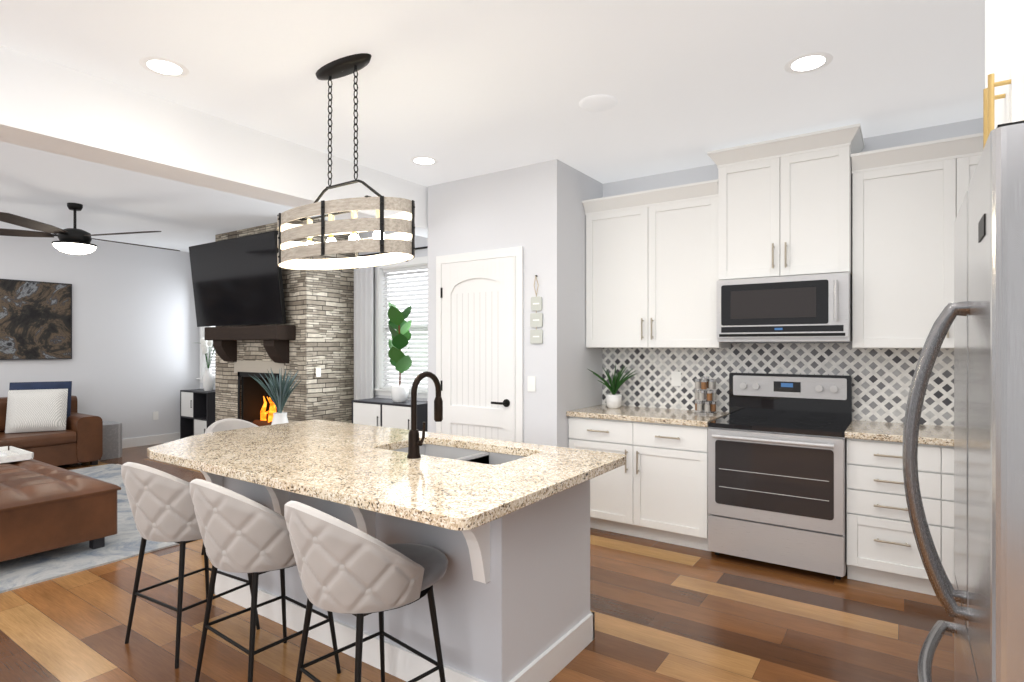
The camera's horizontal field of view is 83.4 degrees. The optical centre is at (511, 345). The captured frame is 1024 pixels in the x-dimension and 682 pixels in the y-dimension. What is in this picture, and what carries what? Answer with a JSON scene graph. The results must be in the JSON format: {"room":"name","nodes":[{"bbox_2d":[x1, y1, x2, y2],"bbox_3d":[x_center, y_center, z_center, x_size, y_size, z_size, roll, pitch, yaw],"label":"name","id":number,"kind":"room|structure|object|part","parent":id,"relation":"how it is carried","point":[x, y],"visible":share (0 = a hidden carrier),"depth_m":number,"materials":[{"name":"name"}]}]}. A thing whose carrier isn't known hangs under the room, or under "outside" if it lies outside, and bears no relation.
{"room":"kitchen and living room","nodes":[
{"label":"kitchen and living room","id":0,"kind":"room"},
{"bbox_2d":[0,228,199,438],"bbox_3d":[-7.159,0.000,5.892,0.150,2.900,8.050,0,0,34],"label":"wall","id":1,"kind":"structure","parent":0,"point":[132,365],"depth_m":8.14,"materials":[{"name":"white paint"}]},
{"bbox_2d":[0,279,71,359],"bbox_3d":[-6.318,-0.325,6.947,0.042,0.994,1.664,0,0,34],"label":"painting","id":2,"kind":"object","parent":1,"relation":"attached to","point":[35,320],"visible":0.97,"depth_m":7.31,"materials":[{"name":"fabric"}]},
{"bbox_2d":[122,432,179,447],"bbox_3d":[-7.133,1.385,5.783,0.016,0.130,7.900,0,0,34],"label":"baseboard","id":3,"kind":"structure","parent":1,"relation":"attached to","point":[146,440],"depth_m":8.42,"materials":[{"name":"white"}]},
{"bbox_2d":[153,411,158,419],"bbox_3d":[-5.272,1.030,8.509,0.006,0.120,0.074,0,0,34],"label":"switch plate","id":4,"kind":"object","parent":1,"relation":"attached to","point":[155,414],"depth_m":8.51,"materials":[{"name":"white plastic"}]},
{"bbox_2d":[0,443,953,681],"bbox_3d":[-2.852,1.480,3.040,10.580,0.060,8.200,0,0,34],"label":"floor","id":5,"kind":"structure","parent":0,"point":[665,612],"depth_m":2.96,"materials":[{"name":"brown wood"}]},
{"bbox_2d":[0,381,102,465],"bbox_3d":[-6.060,0.943,6.401,1.070,1.014,2.230,0,0,34],"label":"sofa","id":6,"kind":"object","parent":5,"relation":"on","point":[45,422],"visible":1,"depth_m":6.76,"materials":[{"name":"brown leather"}]},
{"bbox_2d":[0,464,189,592],"bbox_3d":[-4.250,1.444,4.752,3.620,0.012,3.150,0,0,34],"label":"rug","id":7,"kind":"object","parent":5,"relation":"on","point":[124,542],"visible":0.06,"depth_m":3.98,"materials":[{"name":"fabric"}]},
{"bbox_2d":[0,459,120,561],"bbox_3d":[-4.116,1.189,4.097,2.100,0.498,1.540,0,0,34],"label":"ottoman","id":8,"kind":"object","parent":7,"relation":"on","point":[44,507],"visible":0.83,"depth_m":3.90,"materials":[{"name":"brown leather"}]},
{"bbox_2d":[0,446,33,462],"bbox_3d":[-4.347,0.885,4.715,0.600,0.100,0.520,0,0,34],"label":"tray","id":9,"kind":"object","parent":8,"relation":"on","point":[12,454],"visible":1,"depth_m":4.75,"materials":[{"name":"white ceramic"}]},
{"bbox_2d":[98,421,121,460],"bbox_3d":[-5.344,1.230,7.492,0.440,0.440,0.340,0,0,34],"label":"pouf","id":10,"kind":"object","parent":5,"relation":"on","point":[112,439],"visible":0.58,"depth_m":7.40,"materials":[{"name":"grey fabric"}]},
{"bbox_2d":[121,462,259,668],"bbox_3d":[-1.587,0.992,2.883,0.528,0.918,0.629,0,0,30],"label":"stool","id":11,"kind":"object","parent":5,"relation":"on","point":[161,505],"visible":0.73,"depth_m":2.63,"materials":[{"name":"fabric"}]},
{"bbox_2d":[180,389,214,438],"bbox_3d":[-4.554,1.055,8.515,0.770,0.790,0.354,0,0,34],"label":"cube shelf","id":12,"kind":"object","parent":5,"relation":"on","point":[197,411],"visible":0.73,"depth_m":8.43,"materials":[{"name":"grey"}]},
{"bbox_2d":[200,338,214,390],"bbox_3d":[-4.412,0.225,8.477,0.541,0.868,0.432,0,0,34],"label":"flower vase","id":13,"kind":"object","parent":12,"relation":"on","point":[208,381],"visible":0.88,"depth_m":8.45,"materials":[{"name":"white ceramic"}]},
{"bbox_2d":[201,418,258,554],"bbox_3d":[-1.852,0.992,4.052,0.630,0.918,0.528,0,0,34],"label":"stool","id":14,"kind":"object","parent":5,"relation":"on","point":[226,424],"visible":0.1,"depth_m":4.20,"materials":[{"name":"fabric"}]},
{"bbox_2d":[190,479,340,681],"bbox_3d":[-1.060,0.992,2.523,0.528,0.918,0.630,0,0,37],"label":"stool","id":15,"kind":"object","parent":5,"relation":"on","point":[241,533],"visible":0.81,"depth_m":2.28,"materials":[{"name":"fabric"}]},
{"bbox_2d":[204,217,354,425],"bbox_3d":[-2.947,0.002,7.136,1.900,2.896,0.937,0,0,34],"label":"fireplace","id":16,"kind":"object","parent":5,"relation":"on","point":[311,334],"visible":0.6,"depth_m":6.72,"materials":[{"name":"stone"}]},
{"bbox_2d":[189,230,285,326],"bbox_3d":[-3.352,-0.770,7.005,1.880,1.038,0.212,0,0,34],"label":"tv","id":17,"kind":"object","parent":16,"relation":"attached to","point":[237,281],"visible":1,"depth_m":6.88,"materials":[{"name":"black plastic"}]},
{"bbox_2d":[315,367,321,377],"bbox_3d":[-2.199,0.299,6.530,0.013,0.130,0.090,0,0,34],"label":"switch plate","id":18,"kind":"object","parent":16,"relation":"attached to","point":[318,370],"depth_m":6.52,"materials":[{"name":"white plastic"}]},
{"bbox_2d":[284,500,447,681],"bbox_3d":[-0.528,0.992,2.171,0.528,0.918,0.629,0,0,42],"label":"stool","id":19,"kind":"object","parent":5,"relation":"on","point":[344,567],"visible":1,"depth_m":1.94,"materials":[{"name":"fabric"}]},
{"bbox_2d":[170,463,594,681],"bbox_3d":[-0.751,1.005,2.991,2.077,0.889,1.071,0,0,34],"label":"kitchen island","id":20,"kind":"object","parent":5,"relation":"on","point":[503,526],"depth_m":2.47,"materials":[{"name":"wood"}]},
{"bbox_2d":[147,420,625,534],"bbox_3d":[-0.765,0.539,2.903,2.360,0.040,1.250,0,0,34],"label":"island countertop","id":21,"kind":"structure","parent":20,"relation":"on","point":[345,464],"depth_m":2.46,"materials":[{"name":"beige stone"}]},
{"bbox_2d":[251,368,300,424],"bbox_3d":[-2.417,0.833,5.998,0.506,1.234,0.562,0,0,34],"label":"potted plant","id":22,"kind":"object","parent":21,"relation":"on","point":[280,392],"visible":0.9,"depth_m":5.96,"materials":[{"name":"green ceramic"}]},
{"bbox_2d":[403,371,442,458],"bbox_3d":[-0.396,0.320,2.735,0.104,0.398,0.224,0,0,34],"label":"faucet","id":23,"kind":"object","parent":21,"relation":"on","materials":[{"name":"black metal"}]},
{"bbox_2d":[395,443,518,462],"bbox_3d":[-0.283,0.654,2.900,0.822,0.214,0.432,0,0,34],"label":"sink","id":24,"kind":"object","parent":21,"relation":"in","point":[481,453],"depth_m":3.11,"materials":[{"name":"silver metal"}]},
{"bbox_2d":[352,398,427,431],"bbox_3d":[-1.265,1.020,6.141,0.920,0.860,0.387,0,0,34],"label":"cabinet","id":25,"kind":"object","parent":5,"relation":"on","point":[386,412],"visible":0.35,"depth_m":5.97,"materials":[{"name":"white wood"}]},
{"bbox_2d":[388,302,411,401],"bbox_3d":[-1.188,0.059,6.081,0.281,1.061,0.291,0,0,34],"label":"leaf plant","id":26,"kind":"object","parent":25,"relation":"on","point":[400,361],"visible":1,"depth_m":6.04,"materials":[{"name":"green plant"}]},
{"bbox_2d":[566,415,708,550],"bbox_3d":[1.084,1.006,4.559,1.099,0.890,0.642,0,0,34],"label":"base cabinet","id":27,"kind":"object","parent":5,"relation":"on","point":[660,493],"depth_m":4.23,"materials":[{"name":"white wood"}]},
{"bbox_2d":[566,403,728,426],"bbox_3d":[1.078,0.540,4.545,1.104,0.041,0.672,0,0,34],"label":"countertop","id":28,"kind":"structure","parent":27,"relation":"on","point":[676,416],"depth_m":4.38,"materials":[{"name":"beige stone"}]},
{"bbox_2d":[587,363,637,408],"bbox_3d":[0.872,0.330,4.838,0.503,0.377,0.449,0,0,34],"label":"plant","id":29,"kind":"object","parent":28,"relation":"on","point":[619,382],"depth_m":4.96,"materials":[{"name":"green plant"}]},
{"bbox_2d":[708,372,852,579],"bbox_3d":[1.845,0.828,3.958,0.815,1.245,0.743,0,0,34],"label":"range","id":30,"kind":"object","parent":5,"relation":"on","point":[776,468],"visible":0.98,"depth_m":3.75,"materials":[{"name":"silver metal"}]},
{"bbox_2d":[845,435,945,595],"bbox_3d":[2.416,1.006,3.649,0.466,0.890,0.642,0,0,34],"label":"base cabinet","id":31,"kind":"object","parent":5,"relation":"on","point":[881,546],"depth_m":3.40,"materials":[{"name":"white wood"}]},
{"bbox_2d":[846,419,953,446],"bbox_3d":[2.756,0.540,3.398,1.319,0.041,0.672,0,0,34],"label":"countertop","id":32,"kind":"structure","parent":31,"relation":"on","point":[930,434],"depth_m":3.46,"materials":[{"name":"beige stone"}]},
{"bbox_2d":[946,447,953,587],"bbox_3d":[2.800,1.006,3.386,0.464,0.890,0.642,0,0,34],"label":"base cabinet","id":33,"kind":"object","parent":5,"relation":"on","point":[949,450],"depth_m":3.23,"materials":[{"name":"white wood"}]},
{"bbox_2d":[902,120,1023,681],"bbox_3d":[1.412,0.530,1.185,1.005,1.840,0.950,0,0,34],"label":"fridge","id":34,"kind":"object","parent":5,"relation":"on","point":[982,601],"visible":1,"depth_m":1.08,"materials":[{"name":"grey metal"}]},
{"bbox_2d":[0,0,984,251],"bbox_3d":[-2.852,-1.490,3.040,10.580,0.080,8.200,0,0,34],"label":"ceiling","id":35,"kind":"structure","parent":0,"point":[459,89],"depth_m":3.13,"materials":[{"name":"grey paint"}]},
{"bbox_2d":[0,203,179,254],"bbox_3d":[-4.428,-1.194,5.946,1.979,0.509,1.918,0,0,34],"label":"ceiling fan","id":36,"kind":"object","parent":35,"relation":"hanging from","point":[73,240],"visible":1,"depth_m":5.74,"materials":[{"name":"black metal"}]},
{"bbox_2d":[139,57,188,76],"bbox_3d":[-1.807,-1.448,2.991,0.223,0.004,0.223,0,0,25],"label":"recessed light","id":37,"kind":"object","parent":35,"relation":"in","point":[157,65],"depth_m":2.99,"materials":[{"name":"white plastic"}]},
{"bbox_2d":[277,53,414,269],"bbox_3d":[-0.876,-0.941,2.971,0.956,1.016,0.432,0,0,34],"label":"chandelier","id":38,"kind":"object","parent":35,"relation":"hanging from","point":[399,245],"visible":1,"depth_m":2.85,"materials":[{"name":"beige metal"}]},
{"bbox_2d":[410,156,437,165],"bbox_3d":[-0.689,-1.448,4.504,0.223,0.004,0.223,0,0,25],"label":"recessed light","id":39,"kind":"object","parent":35,"relation":"in","point":[419,160],"depth_m":4.49,"materials":[{"name":"white plastic"}]},
{"bbox_2d":[579,95,617,111],"bbox_3d":[0.514,-1.444,3.428,0.229,0.011,0.229,0,0,-11],"label":"ceiling speaker","id":40,"kind":"object","parent":35,"relation":"in","point":[595,103],"depth_m":3.41,"materials":[{"name":"white plastic"}]},
{"bbox_2d":[784,52,832,73],"bbox_3d":[1.518,-1.448,2.948,0.223,0.004,0.223,0,0,-5],"label":"recessed light","id":41,"kind":"object","parent":35,"relation":"in","point":[808,62],"depth_m":2.94,"materials":[{"name":"white plastic"}]},
{"bbox_2d":[428,159,602,447],"bbox_3d":[0.022,0.000,5.181,1.350,2.900,0.820,0,0,34],"label":"wall","id":42,"kind":"structure","parent":0,"point":[536,211],"depth_m":4.65,"materials":[{"name":"white paint"}]},
{"bbox_2d":[0,45,427,237],"bbox_3d":[-2.791,-1.260,2.562,0.300,0.380,7.480,0,0,34],"label":"header","id":43,"kind":"object","parent":42,"relation":"attached to","point":[47,106],"depth_m":3.41,"materials":[{"name":"white paint"}]},
{"bbox_2d":[436,246,522,442],"bbox_3d":[-0.297,0.325,4.878,0.919,2.251,0.034,0,0,34],"label":"door frame","id":44,"kind":"structure","parent":42,"relation":"in","point":[516,253],"depth_m":4.65,"materials":[{"name":"white wood"}]},
{"bbox_2d":[441,256,513,441],"bbox_3d":[-0.317,0.356,4.853,0.781,2.163,0.091,0,0,34],"label":"door","id":45,"kind":"structure","parent":44,"relation":"attached to","point":[477,337],"depth_m":4.86,"materials":[{"name":"white wood"}]},
{"bbox_3d":[-0.341,0.350,4.853,0.743,1.730,0.065,0,0,34],"label":"door hardware","id":46,"kind":"part","parent":45,"relation":"part of","materials":[{"name":"white wood"}]},
{"bbox_2d":[528,376,535,391],"bbox_3d":[0.156,0.302,4.584,0.074,0.120,0.009,0,0,34],"label":"switch plate","id":47,"kind":"object","parent":42,"relation":"attached to","point":[531,381],"depth_m":4.58,"materials":[{"name":"white plastic"}]},
{"bbox_2d":[530,275,542,342],"bbox_3d":[0.192,-0.290,4.552,0.110,0.541,0.021,0,0,34],"label":"hanging sign","id":48,"kind":"object","parent":42,"relation":"attached to","point":[536,321],"visible":0.94,"depth_m":4.55,"materials":[{"name":"white metal"}]},
{"bbox_2d":[200,118,982,400],"bbox_3d":[-0.645,0.000,6.225,10.530,2.900,0.150,0,0,34],"label":"wall","id":49,"kind":"structure","parent":0,"point":[710,172],"depth_m":4.66,"materials":[{"name":"white paint"}]},
{"bbox_2d":[197,326,214,383],"bbox_3d":[-4.493,-0.205,8.809,0.950,1.560,0.175,0,0,34],"label":"window","id":50,"kind":"structure","parent":49,"relation":"in","point":[203,365],"depth_m":8.99,"materials":[{"name":"white"}]},
{"bbox_2d":[205,340,214,377],"bbox_3d":[-4.489,-0.208,8.815,0.736,1.394,0.050,0,0,34],"label":"window blind","id":51,"kind":"object","parent":50,"relation":"attached to","point":[212,365],"visible":0.02,"depth_m":8.93,"materials":[{"name":"white plastic"}]},
{"bbox_2d":[373,256,427,397],"bbox_3d":[-1.108,-0.205,6.496,1.190,1.560,0.175,0,0,34],"label":"window","id":52,"kind":"structure","parent":49,"relation":"in","point":[380,286],"depth_m":6.74,"materials":[{"name":"white"}]},
{"bbox_2d":[353,246,427,399],"bbox_3d":[-1.163,0.169,6.397,1.780,2.502,0.042,0,0,34],"label":"panel","id":53,"kind":"object","parent":52,"relation":"hanging from","point":[363,333],"visible":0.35,"depth_m":6.80,"materials":[{"name":"white fabric"}]},
{"bbox_2d":[383,265,427,389],"bbox_3d":[-1.104,-0.208,6.502,0.976,1.394,0.050,0,0,34],"label":"window blind","id":54,"kind":"object","parent":52,"relation":"attached to","point":[410,372],"visible":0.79,"depth_m":6.53,"materials":[{"name":"white plastic"}]},
{"bbox_2d":[583,183,733,350],"bbox_3d":[1.170,-0.591,4.685,1.099,1.210,0.337,0,0,34],"label":"upper cabinet","id":55,"kind":"object","parent":49,"relation":"attached to","point":[650,285],"depth_m":4.53,"materials":[{"name":"white wood"}]},
{"bbox_2d":[714,127,857,282],"bbox_3d":[1.951,-0.931,4.109,0.831,0.908,0.407,0,0,34],"label":"upper cabinet","id":56,"kind":"object","parent":49,"relation":"attached to","point":[785,207],"depth_m":3.91,"materials":[{"name":"white wood"}]},
{"bbox_2d":[717,272,851,341],"bbox_3d":[1.917,-0.251,4.058,0.825,0.442,0.497,0,0,34],"label":"microwave","id":57,"kind":"object","parent":56,"relation":"attached to","point":[810,308],"visible":1,"depth_m":3.87,"materials":[{"name":"silver metal"}]},
{"bbox_2d":[602,342,982,445],"bbox_3d":[2.147,0.275,4.213,3.244,0.590,0.014,0,0,34],"label":"backsplash","id":58,"kind":"structure","parent":49,"relation":"attached to","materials":[{"name":"tile"}]},
{"bbox_2d":[850,135,982,350],"bbox_3d":[2.789,-0.603,3.578,1.142,1.234,0.337,0,0,34],"label":"upper cabinet","id":59,"kind":"object","parent":49,"relation":"attached to","point":[878,225],"depth_m":3.60,"materials":[{"name":"white wood"}]},
{"bbox_2d":[983,0,1023,148],"bbox_3d":[1.487,-0.928,1.135,0.858,1.036,0.948,0,0,34],"label":"upper cabinet","id":60,"kind":"object","parent":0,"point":[1003,96],"visible":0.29,"depth_m":1.36,"materials":[{"name":"white wood"}]}
]}

